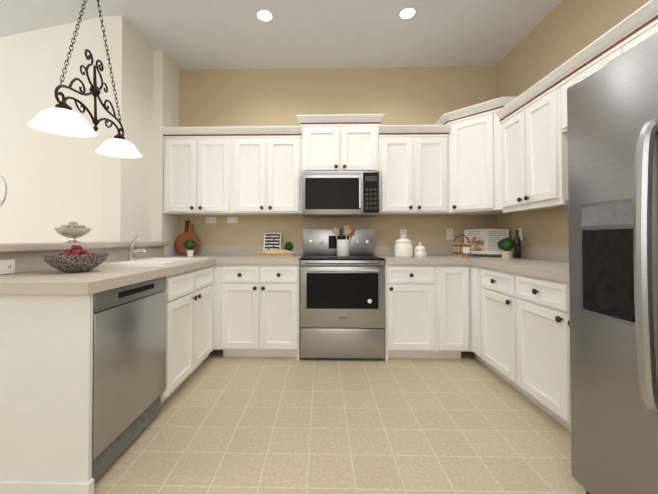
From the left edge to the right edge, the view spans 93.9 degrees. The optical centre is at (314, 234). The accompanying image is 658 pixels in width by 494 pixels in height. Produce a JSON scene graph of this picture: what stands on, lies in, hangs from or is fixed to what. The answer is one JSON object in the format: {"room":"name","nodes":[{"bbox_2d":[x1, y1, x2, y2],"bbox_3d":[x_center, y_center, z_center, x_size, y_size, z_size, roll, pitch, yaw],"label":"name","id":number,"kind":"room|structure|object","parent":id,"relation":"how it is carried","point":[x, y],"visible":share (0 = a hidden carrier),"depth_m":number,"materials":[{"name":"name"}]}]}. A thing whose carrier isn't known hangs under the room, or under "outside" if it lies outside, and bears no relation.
{"room":"kitchen","nodes":[
{"label":"kitchen","id":0,"kind":"room"},
{"bbox_2d":[0,294,92,481],"bbox_3d":[-1.251,0.682,1.296,0.617,0.862,0.020,0,-1,1],"label":"cabinet end panel","id":1,"kind":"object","parent":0,"point":[46,363],"depth_m":1.28,"materials":[{"name":"white wood"}]},
{"bbox_2d":[0,478,93,493],"bbox_3d":[-1.384,1.070,1.287,0.907,0.085,0.033,0,-1,1],"label":"baseboard","id":2,"kind":"structure","parent":1,"relation":"attached to","point":[23,487],"depth_m":1.27,"materials":[{"name":"white wood"}]},
{"bbox_2d":[0,16,103,242],"bbox_3d":[-3.997,-0.361,3.196,4.528,3.000,0.147,0,-1,13],"label":"wall","id":3,"kind":"structure","parent":0,"point":[52,181],"depth_m":2.75,"materials":[{"name":"white paint"}]},
{"bbox_2d":[0,176,5,204],"bbox_3d":[-3.036,-0.410,2.882,0.344,0.344,0.020,0,-1,13],"label":"decorative plate","id":4,"kind":"object","parent":3,"relation":"attached to","point":[2,190],"visible":1,"depth_m":2.85,"materials":[{"name":"white ceramic"}]},
{"bbox_2d":[0,241,167,274],"bbox_3d":[-1.659,0.590,2.169,0.340,1.070,1.805,0,-1,1],"label":"wall","id":5,"kind":"structure","parent":0,"point":[27,257],"depth_m":1.81,"materials":[{"name":"paint"}]},
{"bbox_2d":[0,259,14,274],"bbox_3d":[-1.539,0.161,1.515,0.009,0.070,0.115,0,-1,1],"label":"electrical outlet","id":6,"kind":"object","parent":5,"relation":"attached to","point":[7,266],"visible":1,"depth_m":1.53,"materials":[{"name":"plastic"}]},
{"bbox_2d":[54,221,91,241],"bbox_3d":[-1.675,-0.019,2.125,0.208,0.146,0.208,0,-1,1],"label":"decorative bowl","id":7,"kind":"object","parent":5,"relation":"on","point":[72,230],"visible":1,"depth_m":2.08,"materials":[{"name":"beige ceramic"}]},
{"bbox_2d":[102,16,178,256],"bbox_3d":[-1.670,-0.363,3.025,0.260,3.000,0.840,0,-1,1],"label":"wall column","id":8,"kind":"structure","parent":0,"point":[145,76],"depth_m":2.84,"materials":[{"name":"white paint"}]},
{"bbox_2d":[0,0,562,69],"bbox_3d":[-2.105,-1.948,0.516,8.500,0.100,6.600,0,-1,1],"label":"ceiling","id":9,"kind":"structure","parent":0,"point":[214,34],"depth_m":2.78,"materials":[{"name":"white paint"}]},
{"bbox_2d":[27,0,142,157],"bbox_3d":[-1.191,-1.177,1.678,0.250,1.404,0.746,0,-1,-7],"label":"pendant light","id":10,"kind":"object","parent":9,"relation":"hanging from","point":[62,118],"visible":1,"depth_m":1.54,"materials":[{"name":"glass"}]},
{"bbox_2d":[254,8,275,22],"bbox_3d":[-0.429,-1.867,2.619,0.184,0.004,0.184,0,-1,1],"label":"recessed light","id":11,"kind":"object","parent":9,"relation":"in","point":[264,15],"visible":1,"depth_m":2.62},
{"bbox_2d":[396,5,418,20],"bbox_3d":[0.780,-1.867,2.593,0.184,0.004,0.184,0,-1,1],"label":"recessed light","id":12,"kind":"object","parent":9,"relation":"in","point":[407,13],"visible":1,"depth_m":2.59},
{"bbox_2d":[178,66,496,255],"bbox_3d":[0.165,-0.357,3.466,3.910,3.000,0.120,0,-1,1],"label":"wall","id":13,"kind":"structure","parent":0,"point":[285,97],"depth_m":3.42,"materials":[{"name":"beige paint"}]},
{"bbox_2d":[162,126,232,215],"bbox_3d":[-1.184,-0.644,3.262,0.697,0.858,0.347,0,-1,1],"label":"upper cabinet","id":14,"kind":"object","parent":13,"relation":"attached to","point":[198,161],"depth_m":3.10,"materials":[{"name":"white wood"}]},
{"bbox_2d":[206,217,215,222],"bbox_3d":[-1.162,-0.162,3.426,0.115,0.070,0.009,0,-1,1],"label":"electrical outlet","id":15,"kind":"object","parent":13,"relation":"attached to","point":[210,219],"visible":1,"depth_m":3.42,"materials":[{"name":"plastic"}]},
{"bbox_2d":[227,217,237,222],"bbox_3d":[-0.922,-0.162,3.421,0.115,0.070,0.009,0,-1,1],"label":"electrical outlet","id":16,"kind":"object","parent":13,"relation":"attached to","point":[232,219],"visible":1,"depth_m":3.42,"materials":[{"name":"plastic"}]},
{"bbox_2d":[233,124,301,215],"bbox_3d":[-0.484,-0.644,3.247,0.703,0.858,0.347,0,-1,1],"label":"upper cabinet","id":17,"kind":"object","parent":13,"relation":"attached to","point":[267,174],"depth_m":3.08,"materials":[{"name":"white wood"}]},
{"bbox_2d":[177,246,463,253],"bbox_3d":[0.233,0.175,3.384,3.524,0.104,0.019,0,-1,1],"label":"backsplash","id":18,"kind":"structure","parent":13,"relation":"attached to","point":[202,249],"depth_m":3.39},
{"bbox_2d":[301,114,380,171],"bbox_3d":[0.255,-0.903,3.234,0.769,0.561,0.348,0,-1,1],"label":"upper cabinet","id":19,"kind":"object","parent":13,"relation":"attached to","point":[334,142],"depth_m":3.06,"materials":[{"name":"white wood"}]},
{"bbox_2d":[302,171,379,216],"bbox_3d":[0.254,-0.406,3.170,0.763,0.424,0.462,0,-1,1],"label":"microwave","id":20,"kind":"object","parent":19,"relation":"attached to","point":[340,193],"visible":1,"depth_m":2.99,"materials":[{"name":"silver metal"}]},
{"bbox_2d":[400,229,406,238],"bbox_3d":[0.973,-0.003,3.378,0.070,0.115,0.009,0,-1,1],"label":"electrical outlet","id":21,"kind":"object","parent":13,"relation":"attached to","point":[403,231],"visible":0.65,"depth_m":3.38,"materials":[{"name":"plastic"}]},
{"bbox_2d":[380,124,452,214],"bbox_3d":[0.987,-0.644,3.215,0.690,0.858,0.347,0,-1,1],"label":"upper cabinet","id":22,"kind":"object","parent":13,"relation":"attached to","point":[414,174],"depth_m":3.05,"materials":[{"name":"white wood"}]},
{"bbox_2d":[446,229,452,239],"bbox_3d":[1.478,-0.003,3.367,0.070,0.115,0.009,0,-1,1],"label":"electrical outlet","id":23,"kind":"object","parent":13,"relation":"attached to","point":[449,233],"visible":1,"depth_m":3.37,"materials":[{"name":"plastic"}]},
{"bbox_2d":[437,97,516,214],"bbox_3d":[1.660,-0.707,3.048,0.656,0.978,0.654,0,-1,1],"label":"upper cabinet","id":24,"kind":"object","parent":13,"relation":"attached to","point":[472,129],"depth_m":2.88,"materials":[{"name":"white wood"}]},
{"bbox_2d":[94,350,585,493],"bbox_3d":[-2.105,1.151,0.473,8.500,0.100,6.600,0,-1,1],"label":"floor","id":25,"kind":"structure","parent":0,"point":[468,423],"depth_m":1.72,"materials":[{"name":"tile"}]},
{"bbox_2d":[92,277,165,482],"bbox_3d":[-1.230,0.686,1.613,0.601,0.862,0.608,0,-1,1],"label":"dishwasher","id":26,"kind":"object","parent":25,"relation":"on","point":[129,357],"visible":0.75,"depth_m":1.52,"materials":[{"name":"silver metal"}]},
{"bbox_2d":[166,262,223,365],"bbox_3d":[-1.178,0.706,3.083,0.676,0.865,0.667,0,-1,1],"label":"base cabinet","id":27,"kind":"object","parent":25,"relation":"on","point":[194,313],"depth_m":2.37,"materials":[{"name":"white wood"}]},
{"bbox_2d":[0,258,215,293],"bbox_3d":[-1.226,0.232,2.005,0.627,0.050,1.485,0,-1,1],"label":"countertop","id":28,"kind":"structure","parent":27,"relation":"on","point":[101,278],"depth_m":1.45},
{"bbox_2d":[41,245,109,272],"bbox_3d":[-1.294,0.127,1.670,0.300,0.147,0.300,0,-1,1],"label":"bowl","id":29,"kind":"object","parent":28,"relation":"on","point":[76,258],"visible":1,"depth_m":1.60,"materials":[{"name":"ceramic"}]},
{"bbox_2d":[128,234,145,257],"bbox_3d":[-1.385,0.098,2.385,0.145,0.206,0.059,0,-1,1],"label":"faucet","id":30,"kind":"object","parent":28,"relation":"on","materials":[{"name":"silver metal"}]},
{"bbox_2d":[99,258,207,293],"bbox_3d":[-1.229,0.290,2.382,0.504,0.178,0.754,0,-1,1],"label":"sink","id":31,"kind":"object","parent":28,"relation":"in","point":[174,281],"depth_m":2.27,"materials":[{"name":"white ceramic"}]},
{"bbox_2d":[224,262,299,359],"bbox_3d":[-0.488,0.706,3.083,0.704,0.865,0.637,0,-1,1],"label":"base cabinet","id":32,"kind":"object","parent":25,"relation":"on","point":[262,299],"depth_m":2.77,"materials":[{"name":"white wood"}]},
{"bbox_2d":[168,254,302,261],"bbox_3d":[-0.826,0.247,3.077,1.380,0.050,0.677,0,-1,1],"label":"countertop","id":33,"kind":"structure","parent":32,"relation":"on","point":[219,257],"depth_m":2.96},
{"bbox_2d":[174,221,199,254],"bbox_3d":[-1.386,0.032,3.343,0.288,0.377,0.137,0,-1,1],"label":"cutting boards","id":34,"kind":"object","parent":33,"relation":"on","point":[187,234],"visible":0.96,"depth_m":3.31,"materials":[{"name":"brown wood"}]},
{"bbox_2d":[183,239,196,256],"bbox_3d":[-1.271,0.135,3.116,0.130,0.173,0.123,0,-1,1],"label":"potted plant","id":35,"kind":"object","parent":33,"relation":"on","point":[190,246],"visible":1,"depth_m":3.09,"materials":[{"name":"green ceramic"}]},
{"bbox_2d":[263,233,280,254],"bbox_3d":[-0.464,0.101,3.326,0.185,0.243,0.067,0,-1,1],"label":"chalkboard sign","id":36,"kind":"object","parent":33,"relation":"on","point":[272,241],"visible":0.65,"depth_m":3.33,"materials":[{"name":"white wood"}]},
{"bbox_2d":[257,250,294,256],"bbox_3d":[-0.389,0.188,3.080,0.380,0.067,0.140,0,-1,1],"label":"rolling pin","id":37,"kind":"object","parent":33,"relation":"on","point":[275,253],"visible":1,"depth_m":3.05,"materials":[{"name":"brown wood"}]},
{"bbox_2d":[284,242,293,254],"bbox_3d":[-0.285,0.149,3.268,0.112,0.148,0.117,0,-1,1],"label":"plant","id":38,"kind":"object","parent":33,"relation":"on","point":[289,247],"visible":0.88,"depth_m":3.24,"materials":[{"name":"green plant"}]},
{"bbox_2d":[300,229,384,358],"bbox_3d":[0.251,0.537,3.034,0.767,1.200,0.691,0,-1,1],"label":"range","id":39,"kind":"object","parent":25,"relation":"on","point":[342,306],"visible":0.96,"depth_m":2.75,"materials":[{"name":"silver metal"}]},
{"bbox_2d":[333,225,354,255],"bbox_3d":[0.297,0.062,3.147,0.233,0.317,0.132,0,-1,1],"label":"utensil crock","id":40,"kind":"object","parent":39,"relation":"on","point":[343,247],"visible":1,"depth_m":3.12,"materials":[{"name":"white ceramic"}]},
{"bbox_2d":[384,262,439,360],"bbox_3d":[0.866,0.705,3.054,0.454,0.865,0.637,0,-1,1],"label":"base cabinet","id":41,"kind":"object","parent":25,"relation":"on","point":[412,289],"depth_m":2.74,"materials":[{"name":"white wood"}]},
{"bbox_2d":[374,254,501,261],"bbox_3d":[1.313,0.247,3.046,1.349,0.050,0.647,0,-1,1],"label":"countertop","id":42,"kind":"structure","parent":41,"relation":"on","point":[388,257],"depth_m":2.81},
{"bbox_2d":[394,235,412,256],"bbox_3d":[0.876,0.113,3.044,0.176,0.215,0.174,0,-1,1],"label":"canister","id":43,"kind":"object","parent":42,"relation":"on","point":[403,246],"visible":1,"depth_m":2.98,"materials":[{"name":"white ceramic"}]},
{"bbox_2d":[414,242,426,256],"bbox_3d":[1.041,0.148,3.040,0.120,0.145,0.119,0,-1,1],"label":"canister","id":44,"kind":"object","parent":42,"relation":"on","point":[420,250],"visible":1,"depth_m":3.00,"materials":[{"name":"white ceramic"}]},
{"bbox_2d":[452,235,471,257],"bbox_3d":[1.440,0.110,3.010,0.184,0.220,0.180,0,-1,1],"label":"decorative basket","id":45,"kind":"object","parent":42,"relation":"on","point":[465,250],"visible":1,"depth_m":2.96,"materials":[{"name":"brown wood"}]},
{"bbox_2d":[464,229,508,255],"bbox_3d":[1.745,0.078,3.143,0.405,0.279,0.167,-1,-1,32],"label":"cookbook stand","id":46,"kind":"object","parent":42,"relation":"on","point":[484,242],"visible":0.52,"depth_m":3.14,"materials":[{"name":"paper"}]},
{"bbox_2d":[497,237,516,258],"bbox_3d":[1.721,0.120,2.754,0.147,0.192,0.145,0,-1,1],"label":"topiary plant","id":47,"kind":"object","parent":42,"relation":"on","point":[506,245],"visible":1,"depth_m":2.72,"materials":[{"name":"green plant"}]},
{"bbox_2d":[513,230,520,257],"bbox_3d":[1.897,0.086,2.882,0.060,0.265,0.060,0,-1,1],"label":"bottle","id":48,"kind":"object","parent":42,"relation":"on","point":[517,249],"visible":1,"depth_m":2.86,"materials":[{"name":"glass"}]},
{"bbox_2d":[440,262,471,358],"bbox_3d":[1.233,0.705,3.046,0.279,0.865,0.637,0,-1,1],"label":"base cabinet","id":49,"kind":"object","parent":25,"relation":"on","point":[455,300],"depth_m":2.73,"materials":[{"name":"white wood"}]},
{"bbox_2d":[468,262,475,357],"bbox_3d":[1.681,0.700,2.653,0.597,0.865,0.170,0,-1,1],"label":"base cabinet","id":50,"kind":"object","parent":25,"relation":"on","point":[471,265],"depth_m":2.68,"materials":[{"name":"white wood"}]},
{"bbox_2d":[476,266,511,385],"bbox_3d":[1.674,0.695,2.333,0.597,0.865,0.470,0,-1,1],"label":"base cabinet","id":51,"kind":"object","parent":25,"relation":"on","point":[507,320],"depth_m":2.37,"materials":[{"name":"white wood"}]},
{"bbox_2d":[512,270,563,425],"bbox_3d":[1.664,0.689,1.868,0.597,0.865,0.460,0,-1,1],"label":"base cabinet","id":52,"kind":"object","parent":25,"relation":"on","point":[537,299],"depth_m":1.88,"materials":[{"name":"white wood"}]},
{"bbox_2d":[468,258,568,277],"bbox_3d":[1.662,0.232,2.020,0.607,0.050,1.390,0,-1,1],"label":"countertop","id":53,"kind":"structure","parent":52,"relation":"on","point":[529,265],"depth_m":2.15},
{"bbox_2d":[564,278,570,430],"bbox_3d":[1.656,0.683,1.479,0.597,0.865,0.320,0,-1,1],"label":"base cabinet","id":54,"kind":"object","parent":25,"relation":"on","point":[567,401],"depth_m":1.66,"materials":[{"name":"white wood"}]},
{"bbox_2d":[567,32,657,493],"bbox_3d":[1.463,0.232,0.849,0.911,1.750,0.920,0,-1,1],"label":"refrigerator","id":55,"kind":"object","parent":25,"relation":"on","point":[612,122],"visible":1,"depth_m":1.10,"materials":[{"name":"silver metal"}]},
{"bbox_2d":[496,0,649,248],"bbox_3d":[1.990,-0.402,0.236,0.120,3.000,6.260,0,-1,1],"label":"wall","id":56,"kind":"structure","parent":0,"point":[560,33],"depth_m":2.58,"materials":[{"name":"beige paint"}]},
{"bbox_2d":[518,228,522,239],"bbox_3d":[1.984,-0.004,2.972,0.009,0.115,0.070,0,-1,1],"label":"electrical outlet","id":57,"kind":"object","parent":56,"relation":"attached to","point":[520,231],"visible":0.75,"depth_m":2.96,"materials":[{"name":"plastic"}]},
{"bbox_2d":[497,68,567,211],"bbox_3d":[1.800,-0.656,2.376,0.347,0.858,0.674,0,-1,1],"label":"upper cabinet","id":58,"kind":"object","parent":56,"relation":"attached to","point":[502,155],"depth_m":2.30,"materials":[{"name":"white wood"}]},
{"bbox_2d":[510,247,568,261],"bbox_3d":[1.963,0.160,2.329,0.019,0.104,2.018,0,-1,1],"label":"backsplash","id":59,"kind":"structure","parent":56,"relation":"attached to","point":[553,254],"depth_m":2.60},
{"bbox_2d":[557,25,616,135],"bbox_3d":[1.788,-0.886,1.824,0.347,0.413,0.431,0,-1,1],"label":"upper cabinet","id":60,"kind":"object","parent":56,"relation":"attached to","point":[603,50],"depth_m":1.86,"materials":[{"name":"white wood"}]},
{"bbox_2d":[617,0,657,56],"bbox_3d":[1.779,-0.892,1.393,0.347,0.413,0.431,0,-1,1],"label":"upper cabinet","id":61,"kind":"object","parent":56,"relation":"attached to","point":[643,24],"depth_m":1.52,"materials":[{"name":"white wood"}]}
]}

